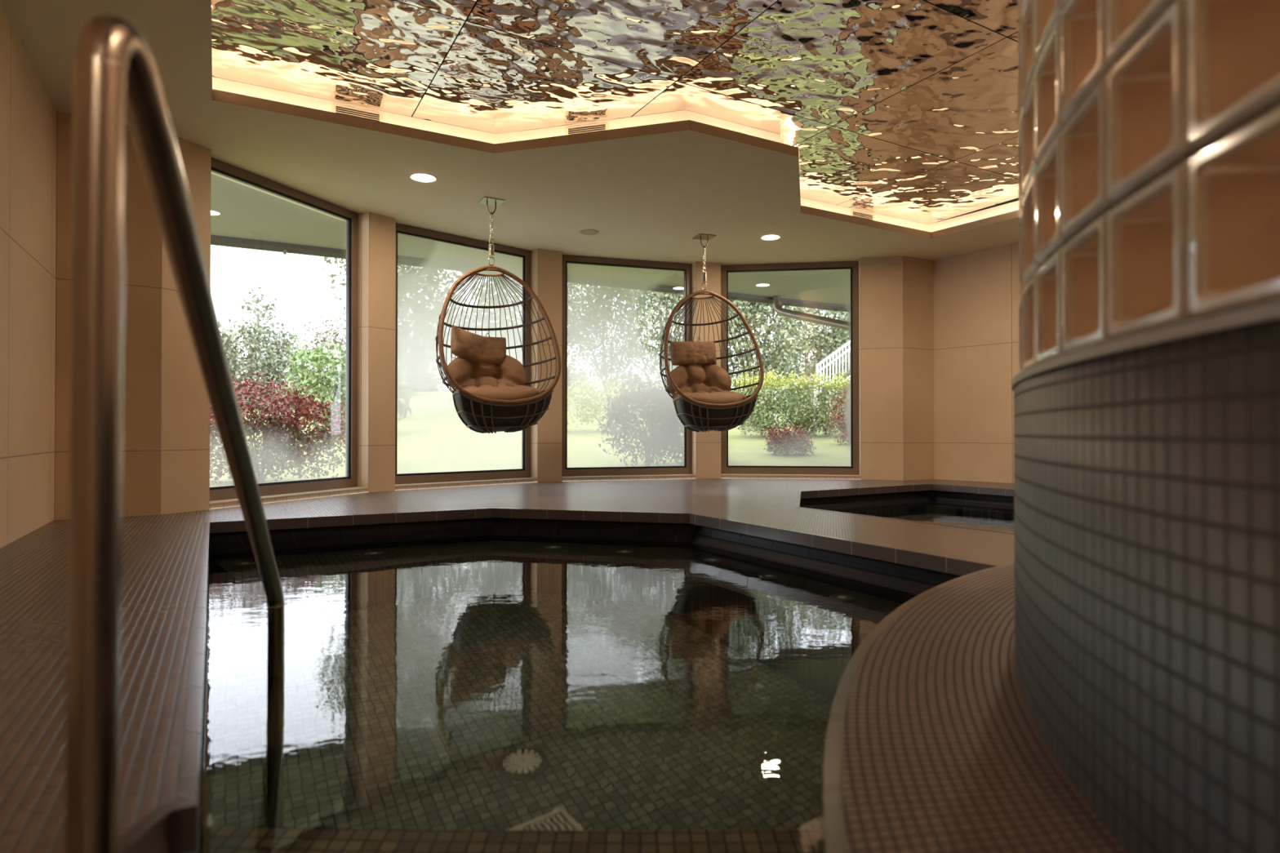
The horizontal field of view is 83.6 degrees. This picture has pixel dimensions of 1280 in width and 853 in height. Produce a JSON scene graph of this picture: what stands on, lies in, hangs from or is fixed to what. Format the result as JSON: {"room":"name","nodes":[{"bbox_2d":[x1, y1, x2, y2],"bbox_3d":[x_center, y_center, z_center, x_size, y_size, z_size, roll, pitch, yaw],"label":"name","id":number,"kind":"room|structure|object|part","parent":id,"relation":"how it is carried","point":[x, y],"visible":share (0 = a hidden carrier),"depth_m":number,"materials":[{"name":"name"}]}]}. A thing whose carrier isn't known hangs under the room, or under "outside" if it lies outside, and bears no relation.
{"room":"indoor spa pool","nodes":[
{"label":"indoor spa pool","id":0,"kind":"room"},
{"bbox_2d":[0,2,57,548],"bbox_3d":[-1.436,-0.658,0.533,0.300,2.325,8.000,0,-1,-30],"label":"wall","id":1,"kind":"structure","parent":0,"point":[28,114],"depth_m":3.45,"materials":[{"name":"tile"}]},
{"bbox_2d":[53,111,933,519],"bbox_3d":[-0.528,-0.612,6.599,7.374,2.325,1.760,0,0,-29],"label":"wall","id":2,"kind":"structure","parent":0,"point":[166,439],"depth_m":5.95,"materials":[{"name":"tile"}]},
{"bbox_2d":[209,157,368,509],"bbox_3d":[-2.602,-0.622,5.307,0.200,2.322,1.406,0,0,22],"label":"window","id":3,"kind":"structure","parent":2,"relation":"in","point":[224,496],"depth_m":5.73,"materials":[{"name":"glass"}]},
{"bbox_3d":[-2.602,0.501,5.298,0.200,0.008,1.404,0,0,22],"label":"sill","id":4,"kind":"part","parent":3,"relation":"part of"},
{"bbox_2d":[395,222,537,490],"bbox_3d":[-1.623,-0.611,6.686,1.462,2.322,0.200,0,-1,-43],"label":"window","id":5,"kind":"structure","parent":2,"relation":"in","point":[421,292],"depth_m":6.58,"materials":[{"name":"glass"}]},
{"bbox_3d":[-1.655,-0.638,6.721,1.327,2.132,0.001,0,-1,-43],"label":"glass pane","id":6,"kind":"part","parent":5,"relation":"part of","materials":[{"name":"glass"}]},
{"bbox_3d":[-1.623,0.512,6.678,1.460,0.008,0.200,0,-1,-43],"label":"sill","id":7,"kind":"part","parent":5,"relation":"part of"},
{"bbox_2d":[561,254,695,481],"bbox_3d":[-0.124,-0.605,7.537,1.443,2.322,0.200,0,0,-17],"label":"window","id":8,"kind":"structure","parent":2,"relation":"in","point":[604,359],"depth_m":7.53,"materials":[{"name":"glass"}]},
{"bbox_3d":[-0.138,-0.632,7.583,1.308,2.132,0.001,0,0,-17],"label":"glass pane","id":9,"kind":"part","parent":8,"relation":"part of","materials":[{"name":"glass"}]},
{"bbox_3d":[-0.124,0.518,7.528,1.441,0.008,0.200,0,0,-17],"label":"sill","id":10,"kind":"part","parent":8,"relation":"part of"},
{"bbox_2d":[720,261,860,479],"bbox_3d":[1.605,-0.603,7.706,1.456,2.322,0.200,0,0,8],"label":"window","id":11,"kind":"structure","parent":2,"relation":"in","point":[851,472],"depth_m":7.67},
{"bbox_3d":[1.605,0.519,7.697,1.454,0.008,0.200,0,0,8],"label":"sill","id":12,"kind":"part","parent":11,"relation":"part of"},
{"bbox_3d":[1.612,-0.630,7.753,1.321,2.132,0.001,0,0,8],"label":"glass pane","id":13,"kind":"part","parent":11,"relation":"part of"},
{"bbox_2d":[0,478,1014,852],"bbox_3d":[1.372,0.516,2.046,9.384,0.001,11.301,0,0,0],"label":"floor","id":14,"kind":"structure","parent":0,"point":[161,554],"depth_m":2.28,"materials":[{"name":"tile"}]},
{"bbox_2d":[118,507,1005,852],"bbox_3d":[-0.220,0.549,2.754,2.714,0.060,4.288,0,0,-29],"label":"pool edge","id":15,"kind":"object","parent":14,"relation":"attached to","point":[171,827],"depth_m":1.91,"materials":[{"name":"tile"}]},
{"bbox_2d":[840,564,1127,852],"bbox_3d":[1.168,0.509,1.446,1.968,0.001,3.288,0,0,0],"label":"tiled ledge","id":16,"kind":"object","parent":14,"relation":"on","point":[943,750],"visible":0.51,"depth_m":1.13,"materials":[{"name":"tile"}]},
{"bbox_2d":[0,0,1018,265],"bbox_3d":[1.303,-1.899,2.068,10.323,0.180,12.106,0,0,0],"label":"ceiling","id":17,"kind":"structure","parent":0,"point":[649,184],"depth_m":5.02,"materials":[{"name":"paint"}]},
{"bbox_2d":[211,0,465,116],"bbox_3d":[-2.067,-1.979,4.405,1.208,0.012,2.788,0,-1,-30],"label":"ceiling panel","id":18,"kind":"object","parent":17,"relation":"attached to","point":[384,55],"visible":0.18,"depth_m":3.73,"materials":[{"name":"silver mirror"}]},
{"bbox_2d":[332,103,382,121],"bbox_3d":[-1.734,-1.916,4.399,0.291,0.080,0.007,0,0,-28],"label":"ceiling vent","id":19,"kind":"object","parent":17,"relation":"in","point":[338,108],"visible":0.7,"depth_m":4.40,"materials":[{"name":"metal"}]},
{"bbox_2d":[408,172,437,182],"bbox_3d":[-1.552,-1.782,5.128,0.196,0.006,0.196,0,0,0],"label":"recessed light","id":20,"kind":"object","parent":17,"relation":"in","point":[417,176],"visible":1,"depth_m":5.13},
{"bbox_2d":[396,0,476,19],"bbox_3d":[-1.077,-1.992,2.662,1.208,0.012,1.208,0,-1,-30],"label":"ceiling panel","id":21,"kind":"object","parent":17,"relation":"attached to","point":[460,9],"visible":1,"depth_m":3.37,"materials":[{"name":"silver mirror"}]},
{"bbox_2d":[435,196,561,433],"bbox_3d":[-1.175,-0.863,5.719,0.976,1.837,0.758,0,-1,-30],"label":"hanging egg chair","id":22,"kind":"object","parent":17,"relation":"hanging from","point":[478,414],"visible":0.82,"depth_m":5.57,"materials":[{"name":"wicker"}]},
{"bbox_3d":[-1.175,-1.584,5.659,0.022,0.232,0.022,0,0,-7],"label":"chain","id":23,"kind":"part","parent":22,"relation":"part of","materials":[{"name":"metal"}]},
{"bbox_3d":[-1.175,-1.778,5.660,0.170,0.006,0.170,0,-1,-30],"label":"ceiling plate","id":24,"kind":"part","parent":22,"relation":"part of","materials":[{"name":"metal"}]},
{"bbox_2d":[447,355,541,399],"bbox_3d":[-1.147,-0.369,5.742,0.718,0.490,0.610,0,-1,-36],"label":"seat cushion","id":25,"kind":"object","parent":22,"relation":"on","point":[506,380],"visible":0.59,"depth_m":5.74,"materials":[{"name":"fabric"}]},
{"bbox_2d":[450,325,506,365],"bbox_3d":[-1.310,-0.651,5.824,0.485,0.319,0.158,0,-1,-32],"label":"pillow","id":26,"kind":"object","parent":25,"relation":"on","point":[475,348],"visible":0.98,"depth_m":5.76,"materials":[{"name":"fabric"}]},
{"bbox_2d":[453,390,551,431],"bbox_3d":[-1.148,-0.126,5.686,0.729,0.338,0.640,0,-1,-30],"label":"basket","id":27,"kind":"object","parent":22,"relation":"on","point":[477,413],"depth_m":5.43,"materials":[{"name":"wicker"}]},
{"bbox_2d":[210,173,848,305],"bbox_3d":[-0.093,-1.783,8.136,17.187,0.001,9.045,0,0,0],"label":"soffit","id":28,"kind":"structure","parent":17,"relation":"attached to","point":[237,210],"depth_m":6.75,"materials":[{"name":"paint"}]},
{"bbox_2d":[210,235,848,308],"bbox_3d":[-0.747,-1.866,8.448,18.000,0.250,0.030,0,0,-28],"label":"fascia","id":29,"kind":"object","parent":28,"relation":"attached to","point":[217,237],"depth_m":7.23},
{"bbox_2d":[210,240,848,311],"bbox_3d":[-0.759,-1.730,8.470,18.000,0.062,0.203,0,0,-28],"label":"gutter","id":30,"kind":"object","parent":29,"relation":"attached to","point":[215,242],"visible":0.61,"depth_m":7.28,"materials":[{"name":"metal"}]},
{"bbox_2d":[773,295,849,330],"bbox_3d":[2.398,-0.616,8.853,0.144,2.367,2.156,0,-1,-32],"label":"downpipe","id":31,"kind":"object","parent":28,"relation":"attached to","point":[828,322],"visible":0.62,"depth_m":9.17,"materials":[{"name":"metal"}]},
{"bbox_2d":[411,18,675,133],"bbox_3d":[-1.011,-1.974,5.005,1.208,0.012,2.788,0,-1,-30],"label":"ceiling panel","id":32,"kind":"object","parent":17,"relation":"attached to","point":[491,80],"visible":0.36,"depth_m":4.17,"materials":[{"name":"silver mirror"}]},
{"bbox_2d":[565,121,608,134],"bbox_3d":[-0.344,-1.914,4.632,0.295,0.080,0.007,0,0,16],"label":"ceiling vent","id":33,"kind":"object","parent":17,"relation":"in","point":[602,126],"visible":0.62,"depth_m":4.63,"materials":[{"name":"metal"}]},
{"bbox_2d":[579,229,598,235],"bbox_3d":[-0.467,-1.772,6.530,0.176,0.006,0.176,0,0,0],"label":"ceiling speaker","id":34,"kind":"object","parent":17,"relation":"attached to","point":[586,232],"visible":1,"depth_m":6.52},
{"bbox_2d":[658,233,764,431],"bbox_3d":[0.614,-0.860,6.742,0.976,1.827,0.758,0,0,-18],"label":"hanging egg chair","id":35,"kind":"object","parent":17,"relation":"hanging from","point":[695,415],"visible":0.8,"depth_m":6.56,"materials":[{"name":"wicker"}]},
{"bbox_3d":[0.600,-1.581,6.684,0.022,0.222,0.022,0,0,5],"label":"chain","id":36,"kind":"part","parent":35,"relation":"part of","materials":[{"name":"metal"}]},
{"bbox_3d":[0.600,-1.771,6.685,0.170,0.006,0.170,0,0,-18],"label":"ceiling plate","id":37,"kind":"part","parent":35,"relation":"part of","materials":[{"name":"metal"}]},
{"bbox_2d":[666,364,746,404],"bbox_3d":[0.636,-0.372,6.750,0.762,0.487,0.613,0,0,0],"label":"seat cushion","id":38,"kind":"object","parent":35,"relation":"on","point":[710,383],"visible":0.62,"depth_m":6.82,"materials":[{"name":"fabric"}]},
{"bbox_2d":[670,337,716,365],"bbox_3d":[0.514,-0.729,6.908,0.472,0.292,0.146,0,0,-18],"label":"pillow","id":39,"kind":"object","parent":38,"relation":"on","point":[682,353],"visible":1,"depth_m":6.85,"materials":[{"name":"fabric"}]},
{"bbox_2d":[675,394,756,431],"bbox_3d":[0.635,-0.128,6.705,0.729,0.338,0.640,0,0,-18],"label":"basket","id":40,"kind":"object","parent":35,"relation":"on","point":[695,415],"depth_m":6.44,"materials":[{"name":"wicker"}]},
{"bbox_2d":[411,0,1018,223],"bbox_3d":[0.951,-2.012,2.970,7.997,0.001,8.910,0,0,0],"label":"trim","id":41,"kind":"structure","parent":17,"relation":"attached to","point":[1017,198],"depth_m":6.40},
{"bbox_2d":[466,0,777,80],"bbox_3d":[-0.021,-1.987,3.262,1.208,0.012,1.208,0,-1,-30],"label":"ceiling panel","id":42,"kind":"object","parent":41,"relation":"attached to","point":[665,38],"visible":1,"depth_m":3.53,"materials":[{"name":"silver mirror"}]},
{"bbox_2d":[676,0,1005,125],"bbox_3d":[1.036,-1.983,3.862,1.208,0.012,1.208,0,-1,-30],"label":"ceiling panel","id":43,"kind":"object","parent":41,"relation":"attached to","point":[828,62],"visible":1,"depth_m":3.79,"materials":[{"name":"silver mirror"}]},
{"bbox_2d":[833,35,1017,159],"bbox_3d":[2.092,-1.978,4.463,1.208,0.012,1.208,0,-1,-30],"label":"ceiling panel","id":44,"kind":"object","parent":41,"relation":"attached to","point":[969,106],"visible":0.71,"depth_m":4.46,"materials":[{"name":"silver mirror"}]},
{"bbox_2d":[925,0,1017,35],"bbox_3d":[1.636,-1.991,2.806,1.208,0.012,1.208,0,-1,-30],"label":"ceiling panel","id":45,"kind":"object","parent":41,"relation":"attached to","point":[1001,16],"visible":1,"depth_m":3.42,"materials":[{"name":"silver mirror"}]},
{"bbox_2d":[954,136,1018,178],"bbox_3d":[3.148,-1.974,5.063,1.208,0.012,1.208,0,-1,-30],"label":"ceiling panel","id":46,"kind":"object","parent":41,"relation":"attached to","point":[1002,157],"visible":0.21,"depth_m":5.25,"materials":[{"name":"silver mirror"}]},
{"bbox_2d":[1008,31,1017,40],"bbox_3d":[2.692,-1.986,3.406,1.208,0.012,1.208,0,-1,-30],"label":"ceiling panel","id":47,"kind":"object","parent":41,"relation":"attached to","point":[1014,36],"visible":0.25,"depth_m":3.63,"materials":[{"name":"silver mirror"}]},
{"bbox_2d":[631,80,831,146],"bbox_3d":[0.045,-1.969,5.606,1.208,0.012,2.788,0,-1,-30],"label":"ceiling panel","id":48,"kind":"object","parent":17,"relation":"attached to","point":[793,129],"visible":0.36,"depth_m":4.47,"materials":[{"name":"silver mirror"}]},
{"bbox_2d":[760,234,781,240],"bbox_3d":[1.224,-1.770,6.704,0.196,0.006,0.196,0,0,0],"label":"recessed light","id":49,"kind":"object","parent":17,"relation":"in","point":[769,237],"visible":1,"depth_m":6.70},
{"bbox_2d":[850,209,874,220],"bbox_3d":[2.016,-1.900,6.476,0.289,0.080,0.006,0,-1,-30],"label":"ceiling vent","id":50,"kind":"object","parent":17,"relation":"in","point":[854,213],"visible":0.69,"depth_m":6.47,"materials":[{"name":"metal"}]},
{"bbox_2d":[793,125,953,204],"bbox_3d":[1.102,-1.965,6.206,1.208,0.012,2.788,0,-1,-30],"label":"ceiling panel","id":51,"kind":"object","parent":17,"relation":"attached to","point":[837,165],"visible":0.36,"depth_m":5.35,"materials":[{"name":"silver mirror"}]},
{"bbox_2d":[836,160,1018,224],"bbox_3d":[2.158,-1.960,6.806,1.208,0.012,2.788,0,-1,-30],"label":"ceiling panel","id":52,"kind":"object","parent":17,"relation":"attached to","point":[953,188],"visible":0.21,"depth_m":6.05,"materials":[{"name":"silver mirror"}]},
{"bbox_2d":[933,244,1019,483],"bbox_3d":[5.667,-0.645,2.309,2.244,2.325,11.773,0,0,-15],"label":"wall","id":53,"kind":"structure","parent":0,"point":[976,300],"depth_m":7.25,"materials":[{"name":"stone"}]},
{"bbox_2d":[795,484,1014,533],"bbox_3d":[2.715,0.563,4.632,2.787,0.060,3.869,0,-1,-33],"label":"trim","id":54,"kind":"structure","parent":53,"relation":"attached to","point":[904,488],"depth_m":6.35,"materials":[{"name":"tile"}]},
{"bbox_2d":[1013,318,1279,852],"bbox_3d":[1.258,0.205,0.458,1.445,0.597,4.421,0,0,0],"label":"wall","id":55,"kind":"structure","parent":0,"point":[1147,477],"depth_m":0.78,"materials":[{"name":"tile"}]},
{"bbox_2d":[1011,300,1279,391],"bbox_3d":[1.257,-0.101,0.460,1.452,0.014,4.428,0,0,0],"label":"trim","id":56,"kind":"structure","parent":55,"relation":"on","point":[1268,311],"depth_m":0.76,"materials":[{"name":"stone"}]},
{"bbox_2d":[1018,291,1024,373],"bbox_3d":[0.846,-0.192,1.490,0.095,0.170,0.170,0,0,26],"label":"glass block","id":57,"kind":"object","parent":56,"relation":"on","point":[1020,304],"visible":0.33,"depth_m":1.57,"materials":[{"name":"glass"}]},
{"bbox_2d":[1022,272,1039,369],"bbox_3d":[0.776,-0.193,1.331,0.095,0.170,0.170,0,0,22],"label":"glass block","id":58,"kind":"object","parent":56,"relation":"on","point":[1029,360],"visible":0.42,"depth_m":1.41,"materials":[{"name":"glass"}]},
{"bbox_2d":[1035,244,1065,363],"bbox_3d":[0.717,-0.194,1.168,0.095,0.170,0.170,0,0,18],"label":"glass block","id":59,"kind":"object","parent":56,"relation":"on","point":[1049,275],"visible":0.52,"depth_m":1.24,"materials":[{"name":"glass"}]},
{"bbox_2d":[1062,210,1115,354],"bbox_3d":[0.669,-0.195,1.001,0.095,0.170,0.170,0,0,14],"label":"glass block","id":60,"kind":"object","parent":56,"relation":"on","point":[1085,256],"visible":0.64,"depth_m":1.07,"materials":[{"name":"glass"}]},
{"bbox_2d":[1107,160,1196,339],"bbox_3d":[0.633,-0.197,0.831,0.095,0.170,0.170,0,0,10],"label":"glass block","id":61,"kind":"object","parent":56,"relation":"on","point":[1149,289],"visible":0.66,"depth_m":0.89,"materials":[{"name":"glass"}]},
{"bbox_2d":[1189,105,1279,318],"bbox_3d":[0.609,-0.198,0.658,0.095,0.170,0.170,0,0,6],"label":"glass block","id":62,"kind":"object","parent":56,"relation":"on","point":[1234,181],"visible":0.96,"depth_m":0.72,"materials":[{"name":"glass"}]},
{"bbox_2d":[1047,10,1279,319],"bbox_3d":[0.755,-0.997,1.073,0.203,1.786,1.733,0,0,16],"label":"trim","id":63,"kind":"structure","parent":55,"relation":"attached to","point":[1277,104],"depth_m":0.76,"materials":[{"name":"metal"}]},
{"bbox_2d":[1017,0,1023,54],"bbox_3d":[0.846,-0.904,1.496,0.095,0.170,0.170,0,0,26],"label":"glass block","id":64,"kind":"object","parent":63,"relation":"in","point":[1020,15],"visible":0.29,"depth_m":1.57,"materials":[{"name":"glass"}]},
{"bbox_2d":[1017,27,1024,135],"bbox_3d":[0.846,-0.726,1.494,0.095,0.170,0.170,0,0,26],"label":"glass block","id":65,"kind":"object","parent":63,"relation":"in","point":[1020,104],"visible":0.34,"depth_m":1.57,"materials":[{"name":"glass"}]},
{"bbox_2d":[1017,115,1025,215],"bbox_3d":[0.846,-0.548,1.493,0.095,0.170,0.170,0,0,26],"label":"glass block","id":66,"kind":"object","parent":63,"relation":"in","point":[1021,193],"visible":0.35,"depth_m":1.55,"materials":[{"name":"glass"}]},
{"bbox_2d":[1018,203,1026,297],"bbox_3d":[0.846,-0.370,1.492,0.095,0.170,0.170,0,0,26],"label":"glass block","id":67,"kind":"object","parent":63,"relation":"in","point":[1022,283],"visible":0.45,"depth_m":1.57,"materials":[{"name":"glass"}]},
{"bbox_2d":[1022,0,1026,13],"bbox_3d":[0.776,-0.905,1.337,0.095,0.170,0.170,0,0,22],"label":"glass block","id":68,"kind":"object","parent":63,"relation":"in","point":[1024,2],"visible":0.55,"depth_m":1.41,"materials":[{"name":"glass"}]},
{"bbox_2d":[1022,0,1038,102],"bbox_3d":[0.776,-0.727,1.335,0.095,0.170,0.170,0,0,22],"label":"glass block","id":69,"kind":"object","parent":63,"relation":"in","point":[1029,63],"visible":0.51,"depth_m":1.41,"materials":[{"name":"glass"}]},
{"bbox_2d":[1022,73,1039,193],"bbox_3d":[0.776,-0.549,1.334,0.095,0.170,0.170,0,0,22],"label":"glass block","id":70,"kind":"object","parent":63,"relation":"in","point":[1029,162],"visible":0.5,"depth_m":1.41,"materials":[{"name":"glass"}]},
{"bbox_2d":[1022,173,1043,283],"bbox_3d":[0.776,-0.371,1.333,0.095,0.170,0.170,0,0,22],"label":"glass block","id":71,"kind":"object","parent":63,"relation":"in","point":[1030,264],"visible":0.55,"depth_m":1.41,"materials":[{"name":"glass"}]},
{"bbox_2d":[1035,0,1066,62],"bbox_3d":[0.717,-0.728,1.172,0.095,0.170,0.170,0,0,18],"label":"glass block","id":72,"kind":"object","parent":63,"relation":"in","point":[1047,12],"visible":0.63,"depth_m":1.24,"materials":[{"name":"glass"}]},
{"bbox_2d":[1035,17,1068,162],"bbox_3d":[0.717,-0.550,1.171,0.095,0.170,0.170,0,0,18],"label":"glass block","id":73,"kind":"object","parent":63,"relation":"in","point":[1049,121],"visible":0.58,"depth_m":1.24,"materials":[{"name":"glass"}]},
{"bbox_2d":[1035,132,1069,263],"bbox_3d":[0.717,-0.372,1.169,0.095,0.170,0.170,0,0,18],"label":"glass block","id":74,"kind":"object","parent":63,"relation":"in","point":[1050,237],"visible":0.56,"depth_m":1.24,"materials":[{"name":"glass"}]},
{"bbox_2d":[1061,0,1068,4],"bbox_3d":[0.669,-0.729,1.005,0.095,0.170,0.170,0,0,14],"label":"glass block","id":75,"kind":"object","parent":63,"relation":"in","point":[1064,2],"visible":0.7,"depth_m":1.09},
{"bbox_2d":[1060,0,1115,121],"bbox_3d":[0.669,-0.551,1.003,0.095,0.170,0.170,0,0,14],"label":"glass block","id":76,"kind":"object","parent":63,"relation":"in","point":[1085,61],"visible":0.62,"depth_m":1.07,"materials":[{"name":"glass"}]},
{"bbox_2d":[1061,74,1115,237],"bbox_3d":[0.669,-0.373,1.002,0.095,0.170,0.170,0,0,14],"label":"glass block","id":77,"kind":"object","parent":63,"relation":"in","point":[1085,196],"visible":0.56,"depth_m":1.07,"materials":[{"name":"glass"}]},
{"bbox_2d":[1106,0,1177,63],"bbox_3d":[0.633,-0.553,0.833,0.095,0.170,0.170,0,0,10],"label":"glass block","id":78,"kind":"object","parent":63,"relation":"in","point":[1127,20],"visible":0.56,"depth_m":0.90,"materials":[{"name":"glass"}]},
{"bbox_2d":[1107,0,1195,201],"bbox_3d":[0.633,-0.375,0.832,0.095,0.170,0.170,0,0,10],"label":"glass block","id":79,"kind":"object","parent":63,"relation":"in","point":[1148,88],"visible":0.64,"depth_m":0.89,"materials":[{"name":"glass"}]},
{"bbox_2d":[1187,0,1279,147],"bbox_3d":[0.609,-0.376,0.660,0.095,0.170,0.170,0,0,6],"label":"glass block","id":80,"kind":"object","parent":63,"relation":"in","point":[1234,45],"visible":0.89,"depth_m":0.73,"materials":[{"name":"glass"}]},
{"bbox_3d":[2.677,1.305,4.600,3.210,0.760,4.446,0,0,0],"label":"basin","id":81,"kind":"object","parent":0,"visible":0},
{"bbox_2d":[800,490,1013,510],"bbox_3d":[2.715,0.764,4.630,2.787,0.342,3.869,0,-1,-33],"label":"gutter","id":82,"kind":"object","parent":81,"relation":"attached to","point":[922,496],"visible":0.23,"depth_m":6.48,"materials":[{"name":"tile"}]},
{"bbox_2d":[828,502,1014,533],"bbox_3d":[2.680,0.705,4.595,3.313,0.001,4.586,0,0,0],"label":"pool water","id":83,"kind":"object","parent":82,"relation":"in","point":[998,519],"visible":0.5,"depth_m":5.86,"materials":[{"name":"liquid"}]},
{"bbox_3d":[-0.521,1.290,2.623,3.649,0.760,4.036,0,0,0],"label":"basin","id":84,"kind":"object","parent":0,"visible":0},
{"bbox_2d":[65,13,284,852],"bbox_3d":[-0.775,0.620,1.344,0.080,2.074,1.426,0,0,-20],"label":"handrail","id":85,"kind":"object","parent":84,"relation":"on","point":[117,81],"visible":0.97,"depth_m":0.70,"materials":[{"name":"metal"}]},
{"bbox_2d":[189,517,962,852],"bbox_3d":[-0.220,0.750,2.752,2.714,0.342,4.288,0,0,-29],"label":"wall","id":86,"kind":"structure","parent":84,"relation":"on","point":[913,580],"depth_m":4.20,"materials":[{"name":"tile"}]},
{"bbox_2d":[199,534,918,852],"bbox_3d":[-0.523,0.690,2.629,3.772,0.001,4.129,0,0,0],"label":"pool water","id":87,"kind":"object","parent":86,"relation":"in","point":[490,693],"visible":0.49,"depth_m":1.81,"materials":[{"name":"liquid"}]},
{"label":"outside","id":88,"kind":"structure","parent":0,"visible":0},
{"bbox_2d":[209,389,860,509],"bbox_3d":[-10.427,-0.437,45.245,150.336,2.693,89.518,0,0,0],"label":"lawn","id":89,"kind":"structure","parent":88,"point":[426,442],"depth_m":10.98,"materials":[{"name":"plant"}]},
{"bbox_2d":[218,286,312,408],"bbox_3d":[-12.923,-2.199,22.006,5.996,4.296,3.225,0,0,0],"label":"shrub","id":90,"kind":"object","parent":89,"relation":"on","point":[269,363],"visible":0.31,"depth_m":21.66,"materials":[{"name":"green plant"}]},
{"bbox_2d":[209,371,345,484],"bbox_3d":[-4.212,0.045,7.851,2.162,1.322,1.337,0,0,0],"label":"bush","id":91,"kind":"object","parent":89,"relation":"on","point":[274,424],"visible":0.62,"depth_m":7.75,"materials":[{"name":"red plant"}]},
{"bbox_2d":[297,305,346,395],"bbox_3d":[-11.036,-2.897,30.018,6.877,4.401,2.949,0,0,0],"label":"shrub","id":92,"kind":"object","parent":89,"relation":"on","point":[324,340],"visible":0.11,"depth_m":29.71,"materials":[{"name":"green plant"}]},
{"bbox_2d":[270,337,411,435],"bbox_3d":[-5.567,-0.724,13.613,2.451,1.996,1.795,0,0,-8],"label":"shrub","id":93,"kind":"object","parent":89,"relation":"on","point":[316,355],"visible":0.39,"depth_m":13.17,"materials":[{"name":"green plant"}]},
{"bbox_2d":[317,256,417,417],"bbox_3d":[-5.833,-3.360,18.121,5.215,6.374,3.082,0,0,-6],"label":"tree","id":94,"kind":"object","parent":89,"relation":"on","point":[326,259],"visible":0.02,"depth_m":17.55,"materials":[{"name":"green plant"}]},
{"bbox_2d":[567,402,667,432],"bbox_3d":[-0.677,-0.445,13.995,2.947,1.258,1.112,0,0,0],"label":"hedge","id":95,"kind":"object","parent":89,"relation":"on","point":[587,410],"visible":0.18,"depth_m":13.95,"materials":[{"name":"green plant"}]},
{"bbox_2d":[596,401,684,466],"bbox_3d":[0.280,-0.003,9.387,1.679,1.316,1.184,0,0,-16],"label":"bush","id":96,"kind":"object","parent":89,"relation":"on","point":[668,417],"visible":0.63,"depth_m":9.16,"materials":[{"name":"green plant"}]},
{"bbox_2d":[636,293,657,346],"bbox_3d":[-1.411,-3.743,25.997,5.474,5.623,3.501,0,0,0],"label":"tree","id":97,"kind":"object","parent":89,"relation":"on","point":[645,300],"visible":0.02,"depth_m":25.89,"materials":[{"name":"green plant"}]},
{"bbox_2d":[636,290,751,391],"bbox_3d":[1.097,-2.900,17.606,3.316,5.755,3.159,0,-1,-37],"label":"tree","id":98,"kind":"object","parent":89,"relation":"on","point":[658,296],"visible":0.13,"depth_m":17.20,"materials":[{"name":"green plant"}]},
{"bbox_2d":[680,299,821,406],"bbox_3d":[3.003,-3.593,21.685,4.984,6.106,3.077,0,0,8],"label":"tree","id":99,"kind":"object","parent":89,"relation":"on","point":[757,311],"visible":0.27,"depth_m":21.04,"materials":[{"name":"green plant"}]},
{"bbox_2d":[762,422,816,456],"bbox_3d":[2.151,0.203,10.399,0.800,0.511,0.516,0,0,-11],"label":"bush","id":100,"kind":"object","parent":89,"relation":"on","point":[787,439],"visible":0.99,"depth_m":10.33,"materials":[{"name":"red plant"}]},
{"bbox_2d":[731,363,849,438],"bbox_3d":[3.170,-0.434,13.024,3.136,1.458,1.156,0,0,0],"label":"hedge","id":101,"kind":"object","parent":89,"relation":"on","point":[803,420],"visible":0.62,"depth_m":12.90,"materials":[{"name":"green plant"}]},
{"bbox_2d":[773,378,815,427],"bbox_3d":[3.161,-0.473,14.604,0.857,1.020,0.044,0,0,0],"label":"handrail","id":102,"kind":"object","parent":89,"relation":"on","point":[811,379],"visible":0.13,"depth_m":14.59,"materials":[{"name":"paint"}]},
{"bbox_2d":[760,305,849,400],"bbox_3d":[6.367,-3.185,25.471,5.288,6.313,3.280,0,0,-3],"label":"tree","id":103,"kind":"object","parent":89,"relation":"on","point":[824,336],"visible":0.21,"depth_m":25.03,"materials":[{"name":"green plant"}]},
{"bbox_2d":[820,380,829,431],"bbox_3d":[3.595,-0.394,13.903,0.170,0.981,0.170,0,0,0],"label":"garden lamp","id":104,"kind":"object","parent":89,"relation":"on","point":[824,390],"visible":0.16,"depth_m":13.86,"materials":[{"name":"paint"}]},
{"bbox_3d":[3.595,-0.359,13.903,0.100,0.911,0.100,0,0,0],"label":"post","id":105,"kind":"part","parent":104,"relation":"part of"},
{"bbox_2d":[811,311,849,391],"bbox_3d":[8.896,-3.841,29.487,4.143,5.924,3.603,0,0,0],"label":"tree","id":106,"kind":"object","parent":89,"relation":"on","point":[827,312],"visible":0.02,"depth_m":29.20,"materials":[{"name":"green plant"}]},
{"bbox_2d":[816,341,849,423],"bbox_3d":[4.657,-1.278,15.510,1.671,2.469,0.056,0,0,0],"label":"stair railing","id":107,"kind":"object","parent":89,"relation":"on","point":[846,344],"visible":0.31,"depth_m":15.50,"materials":[{"name":"white paint"}]},
{"bbox_3d":[4.660,-1.906,15.515,1.664,1.215,0.056,0,0,0],"label":"rail","id":108,"kind":"part","parent":107,"relation":"part of","materials":[{"name":"white paint"}]},
{"bbox_3d":[4.666,-1.758,15.514,1.644,1.193,0.044,0,0,0],"label":"rail","id":109,"kind":"part","parent":107,"relation":"part of","materials":[{"name":"white paint"}]},
{"bbox_2d":[819,386,849,444],"bbox_3d":[3.537,-0.209,11.595,1.208,1.191,0.793,0,0,13],"label":"bush","id":110,"kind":"object","parent":89,"relation":"on","point":[846,436],"visible":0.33,"depth_m":11.60,"materials":[{"name":"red plant"}]}
]}

